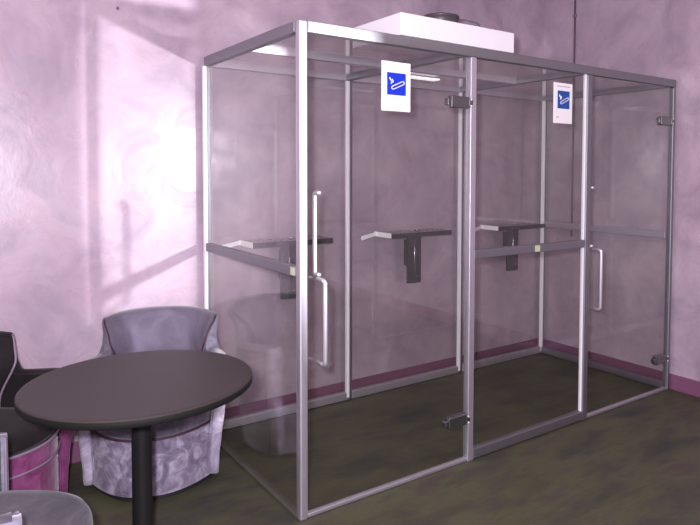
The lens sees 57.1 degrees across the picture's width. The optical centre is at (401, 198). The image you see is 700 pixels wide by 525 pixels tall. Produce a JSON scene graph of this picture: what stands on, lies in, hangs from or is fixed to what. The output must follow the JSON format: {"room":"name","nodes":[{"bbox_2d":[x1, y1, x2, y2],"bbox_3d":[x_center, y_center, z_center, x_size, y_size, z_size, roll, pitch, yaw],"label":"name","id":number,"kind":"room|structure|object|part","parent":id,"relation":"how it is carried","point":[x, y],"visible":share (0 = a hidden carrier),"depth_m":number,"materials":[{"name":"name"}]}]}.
{"room":"smoking lounge","nodes":[
{"label":"smoking lounge","id":0,"kind":"room"},
{"bbox_2d":[0,0,544,442],"bbox_3d":[-1.754,-0.258,3.279,7.225,3.250,0.120,-2,3,-37],"label":"wall","id":1,"kind":"structure","parent":0,"point":[101,164],"depth_m":3.83,"materials":[{"name":"paint"}]},
{"bbox_2d":[69,338,537,463],"bbox_3d":[-1.674,1.313,3.328,7.079,0.108,0.012,-2,3,-37],"label":"baseboard","id":2,"kind":"structure","parent":1,"relation":"attached to","point":[75,457],"depth_m":4.34,"materials":[{"name":"pink"}]},
{"bbox_2d":[68,353,699,524],"bbox_3d":[0.318,1.539,0.649,7.345,0.100,6.940,-2,3,-37],"label":"floor","id":3,"kind":"structure","parent":0,"point":[637,462],"depth_m":3.33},
{"bbox_2d":[0,331,71,492],"bbox_3d":[-1.792,1.003,2.697,0.662,0.779,0.696,1,3,25],"label":"tub chair","id":4,"kind":"object","parent":3,"relation":"on","point":[38,456],"visible":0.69,"depth_m":2.70,"materials":[{"name":"fabric"}]},
{"bbox_2d":[0,407,55,456],"bbox_3d":[-1.731,0.974,2.667,0.514,0.063,0.548,1,3,25],"label":"seat cushion","id":5,"kind":"object","parent":4,"relation":"on","point":[25,438],"depth_m":2.62,"materials":[{"name":"fabric"}]},
{"bbox_2d":[0,432,92,524],"bbox_3d":[-1.294,1.040,1.878,0.717,0.779,0.696,-1,3,-35],"label":"tub chair","id":6,"kind":"object","parent":3,"relation":"on","point":[17,507],"visible":1,"depth_m":2.03,"materials":[{"name":"grey fabric"}]},
{"bbox_2d":[0,490,92,524],"bbox_3d":[-1.239,1.052,1.916,0.569,0.152,0.548,-1,3,-35],"label":"seat cushion","id":7,"kind":"object","parent":6,"relation":"on","point":[36,507],"depth_m":2.02,"materials":[{"name":"grey fabric"}]},
{"bbox_2d":[14,350,251,524],"bbox_3d":[-0.981,1.042,2.416,0.815,0.732,0.815,-2,3,-37],"label":"round table","id":8,"kind":"object","parent":3,"relation":"on","point":[137,391],"visible":1,"depth_m":2.32,"materials":[{"name":"grey laminate"}]},
{"bbox_2d":[76,306,225,501],"bbox_3d":[-1.227,0.985,3.200,0.696,0.779,0.662,0,2,-13],"label":"tub chair","id":9,"kind":"object","parent":3,"relation":"on","point":[185,452],"visible":0.5,"depth_m":3.05,"materials":[{"name":"grey fabric"}]},
{"bbox_2d":[97,411,210,438],"bbox_3d":[-1.212,1.001,3.135,0.548,0.152,0.514,0,2,-13],"label":"seat cushion","id":10,"kind":"object","parent":9,"relation":"on","point":[179,428],"depth_m":2.94,"materials":[{"name":"purple fabric"}]},
{"bbox_2d":[201,19,675,520],"bbox_3d":[0.386,0.271,4.016,2.884,2.150,1.234,-2,3,-37],"label":"booth","id":11,"kind":"object","parent":3,"relation":"on","point":[537,87],"depth_m":3.65,"materials":[{"name":"silver metal"}]},
{"bbox_3d":[-1.110,0.305,3.651,0.040,2.100,0.040,-2,3,-37],"label":"post","id":12,"kind":"part","parent":11,"relation":"part of","materials":[{"name":"silver metal"}]},
{"bbox_3d":[-0.767,-0.749,3.151,0.040,0.050,1.094,-2,3,-37],"label":"rail","id":13,"kind":"part","parent":11,"relation":"part of","materials":[{"name":"silver metal"}]},
{"bbox_3d":[-0.772,0.292,3.194,0.034,0.046,1.094,-2,3,-37],"label":"waist rail","id":14,"kind":"part","parent":11,"relation":"part of","materials":[{"name":"silver metal"}]},
{"bbox_3d":[-0.776,1.367,3.240,0.036,0.013,1.094,-2,3,-37],"label":"rail","id":15,"kind":"part","parent":11,"relation":"part of","materials":[{"name":"grey"}]},
{"bbox_2d":[222,236,332,298],"bbox_3d":[-0.755,0.417,3.784,0.688,0.383,0.206,-2,3,-37],"label":"shelf","id":16,"kind":"object","parent":11,"relation":"attached to","point":[287,251],"visible":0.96,"depth_m":3.85,"materials":[{"name":"silver metal"}]},
{"bbox_3d":[-0.685,0.244,3.822,0.523,0.003,0.191,-2,3,-37],"label":"shelf plate","id":17,"kind":"part","parent":16,"relation":"part of","materials":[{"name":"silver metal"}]},
{"bbox_3d":[-0.736,1.314,3.975,0.902,0.052,0.040,-2,3,-37],"label":"rail","id":18,"kind":"part","parent":11,"relation":"part of","materials":[{"name":"silver metal"}]},
{"bbox_3d":[-0.429,0.321,2.744,0.040,2.150,0.040,-2,3,-37],"label":"post","id":19,"kind":"part","parent":11,"relation":"part of","materials":[{"name":"silver metal"}]},
{"bbox_3d":[-0.376,0.153,2.813,0.019,0.379,0.050,-2,3,-37],"label":"handle","id":20,"kind":"part","parent":11,"relation":"part of","materials":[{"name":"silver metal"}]},
{"bbox_3d":[-0.346,0.533,2.764,0.019,0.384,0.076,-2,3,-37],"label":"handle","id":21,"kind":"part","parent":11,"relation":"part of","materials":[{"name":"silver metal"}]},
{"bbox_3d":[-0.393,-0.757,3.428,0.892,0.046,0.040,-2,3,-37],"label":"roof rail","id":22,"kind":"part","parent":11,"relation":"part of","materials":[{"name":"silver metal"}]},
{"bbox_3d":[-0.353,0.284,4.212,0.040,2.100,0.040,-2,3,-37],"label":"post","id":23,"kind":"part","parent":11,"relation":"part of","materials":[{"name":"silver metal"}]},
{"bbox_3d":[0.037,-0.800,4.452,2.882,0.050,0.040,-2,3,-37],"label":"rail","id":24,"kind":"part","parent":11,"relation":"part of","materials":[{"name":"silver metal"}]},
{"bbox_2d":[381,60,410,111],"bbox_3d":[-0.026,-0.524,2.992,0.164,0.229,0.012,-2,3,-37],"label":"sign","id":25,"kind":"object","parent":11,"relation":"attached to","point":[395,76],"visible":1,"depth_m":2.99,"materials":[{"name":"white plastic"}]},
{"bbox_3d":[-0.018,-0.767,3.706,0.040,0.046,1.094,-2,3,-37],"label":"roof rail","id":26,"kind":"part","parent":11,"relation":"part of","materials":[{"name":"silver metal"}]},
{"bbox_3d":[0.036,1.293,4.547,0.940,0.052,0.040,-2,3,-37],"label":"rail","id":27,"kind":"part","parent":11,"relation":"part of","materials":[{"name":"silver metal"}]},
{"bbox_2d":[361,228,451,282],"bbox_3d":[0.012,0.397,4.352,0.688,0.383,0.206,-2,3,-37],"label":"shelf","id":28,"kind":"object","parent":11,"relation":"attached to","point":[412,244],"visible":1,"depth_m":4.42,"materials":[{"name":"silver metal"}]},
{"bbox_3d":[0.082,0.223,4.390,0.523,0.003,0.191,-2,3,-37],"label":"shelf plate","id":29,"kind":"part","parent":28,"relation":"part of","materials":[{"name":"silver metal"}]},
{"bbox_3d":[0.070,-0.765,4.012,0.390,0.018,0.060,-2,3,-37],"label":"ceiling strip","id":30,"kind":"part","parent":11,"relation":"part of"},
{"bbox_2d":[353,12,513,62],"bbox_3d":[0.172,-0.873,3.370,0.755,0.187,0.424,-2,3,-37],"label":"box","id":31,"kind":"object","parent":11,"relation":"on","point":[440,26],"visible":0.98,"depth_m":3.21,"materials":[{"name":"white metal"}]},
{"bbox_3d":[0.206,-0.788,4.225,0.940,0.006,0.527,-2,3,-37],"label":"roof pane","id":32,"kind":"part","parent":11,"relation":"part of","materials":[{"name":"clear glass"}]},
{"bbox_3d":[0.434,0.263,4.795,0.040,2.100,0.040,-2,3,-37],"label":"post","id":33,"kind":"part","parent":11,"relation":"part of","materials":[{"name":"silver metal"}]},
{"bbox_3d":[0.375,-0.777,3.998,0.940,0.046,0.040,-2,3,-37],"label":"roof rail","id":34,"kind":"part","parent":11,"relation":"part of","materials":[{"name":"silver metal"}]},
{"bbox_3d":[0.352,0.325,3.324,0.040,2.100,0.040,-2,3,-37],"label":"post","id":35,"kind":"part","parent":11,"relation":"part of","materials":[{"name":"silver metal"}]},
{"bbox_3d":[0.731,-0.759,3.556,2.836,0.050,0.040,-2,3,-37],"label":"rail","id":36,"kind":"part","parent":11,"relation":"part of","materials":[{"name":"silver metal"}]},
{"bbox_3d":[0.799,1.272,5.112,0.880,0.052,0.040,-2,3,-37],"label":"rail","id":37,"kind":"part","parent":11,"relation":"part of","materials":[{"name":"silver metal"}]},
{"bbox_2d":[475,222,544,270],"bbox_3d":[0.796,0.376,4.933,0.688,0.383,0.206,-2,3,-37],"label":"shelf","id":38,"kind":"object","parent":11,"relation":"attached to","point":[510,237],"visible":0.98,"depth_m":5.00,"materials":[{"name":"silver metal"}]},
{"bbox_3d":[0.866,0.202,4.971,0.523,0.003,0.191,-2,3,-37],"label":"shelf plate","id":39,"kind":"part","parent":38,"relation":"part of","materials":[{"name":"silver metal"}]},
{"bbox_3d":[0.769,-0.788,4.289,0.040,0.046,1.094,-2,3,-37],"label":"roof rail","id":40,"kind":"part","parent":11,"relation":"part of","materials":[{"name":"silver metal"}]},
{"bbox_3d":[0.728,1.332,3.649,0.907,0.052,0.040,-2,3,-37],"label":"rail","id":41,"kind":"part","parent":11,"relation":"part of","materials":[{"name":"silver metal"}]},
{"bbox_3d":[0.733,0.280,3.604,0.907,0.046,0.034,-2,3,-37],"label":"waist rail","id":42,"kind":"part","parent":11,"relation":"part of","materials":[{"name":"silver metal"}]},
{"bbox_3d":[1.173,0.243,5.343,0.040,2.100,0.040,-2,3,-37],"label":"post","id":43,"kind":"part","parent":11,"relation":"part of","materials":[{"name":"silver metal"}]},
{"bbox_2d":[553,82,571,123],"bbox_3d":[0.933,-0.552,3.703,0.160,0.232,0.012,-2,3,-37],"label":"sign","id":44,"kind":"object","parent":11,"relation":"attached to","point":[562,92],"visible":1,"depth_m":3.70,"materials":[{"name":"white plastic"}]},
{"bbox_3d":[1.142,-0.798,4.566,0.890,0.006,1.094,-2,3,-37],"label":"roof pane","id":45,"kind":"part","parent":11,"relation":"part of","materials":[{"name":"clear glass"}]},
{"bbox_3d":[1.113,0.305,3.888,0.046,2.100,0.040,-2,3,-37],"label":"post","id":46,"kind":"part","parent":11,"relation":"part of","materials":[{"name":"silver metal"}]},
{"bbox_3d":[1.188,0.492,3.901,0.019,0.384,0.076,-2,3,-37],"label":"handle","id":47,"kind":"part","parent":11,"relation":"part of","materials":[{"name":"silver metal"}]},
{"bbox_3d":[1.506,1.283,4.931,0.040,0.052,1.094,-2,3,-37],"label":"rail","id":48,"kind":"part","parent":11,"relation":"part of","materials":[{"name":"silver metal"}]},
{"bbox_3d":[1.512,0.231,4.887,0.034,0.046,1.094,-2,3,-37],"label":"waist rail","id":49,"kind":"part","parent":11,"relation":"part of","materials":[{"name":"silver metal"}]},
{"bbox_3d":[1.516,-0.810,4.843,0.040,0.050,1.094,-2,3,-37],"label":"rail","id":50,"kind":"part","parent":11,"relation":"part of","materials":[{"name":"silver metal"}]},
{"bbox_3d":[1.853,0.285,4.437,0.028,2.100,0.040,-2,3,-37],"label":"post","id":51,"kind":"part","parent":11,"relation":"part of","materials":[{"name":"silver metal"}]},
{"bbox_2d":[544,0,699,380],"bbox_3d":[3.191,-0.215,2.777,0.120,3.250,6.820,-2,3,-37],"label":"wall","id":52,"kind":"structure","parent":0,"point":[656,38],"depth_m":4.72,"materials":[{"name":"paint"}]},
{"bbox_2d":[570,0,576,236],"bbox_3d":[1.367,-0.821,5.097,0.021,2.250,0.028,-2,3,-37],"label":"conduit","id":53,"kind":"object","parent":52,"relation":"attached to","point":[574,14],"visible":0.91,"depth_m":5.10,"materials":[{"name":"grey"}]},
{"bbox_2d":[544,339,699,397],"bbox_3d":[3.163,1.358,2.761,0.012,0.108,6.687,-2,3,-37],"label":"baseboard","id":54,"kind":"structure","parent":52,"relation":"attached to","point":[677,383],"depth_m":4.67,"materials":[{"name":"pink"}]}
]}

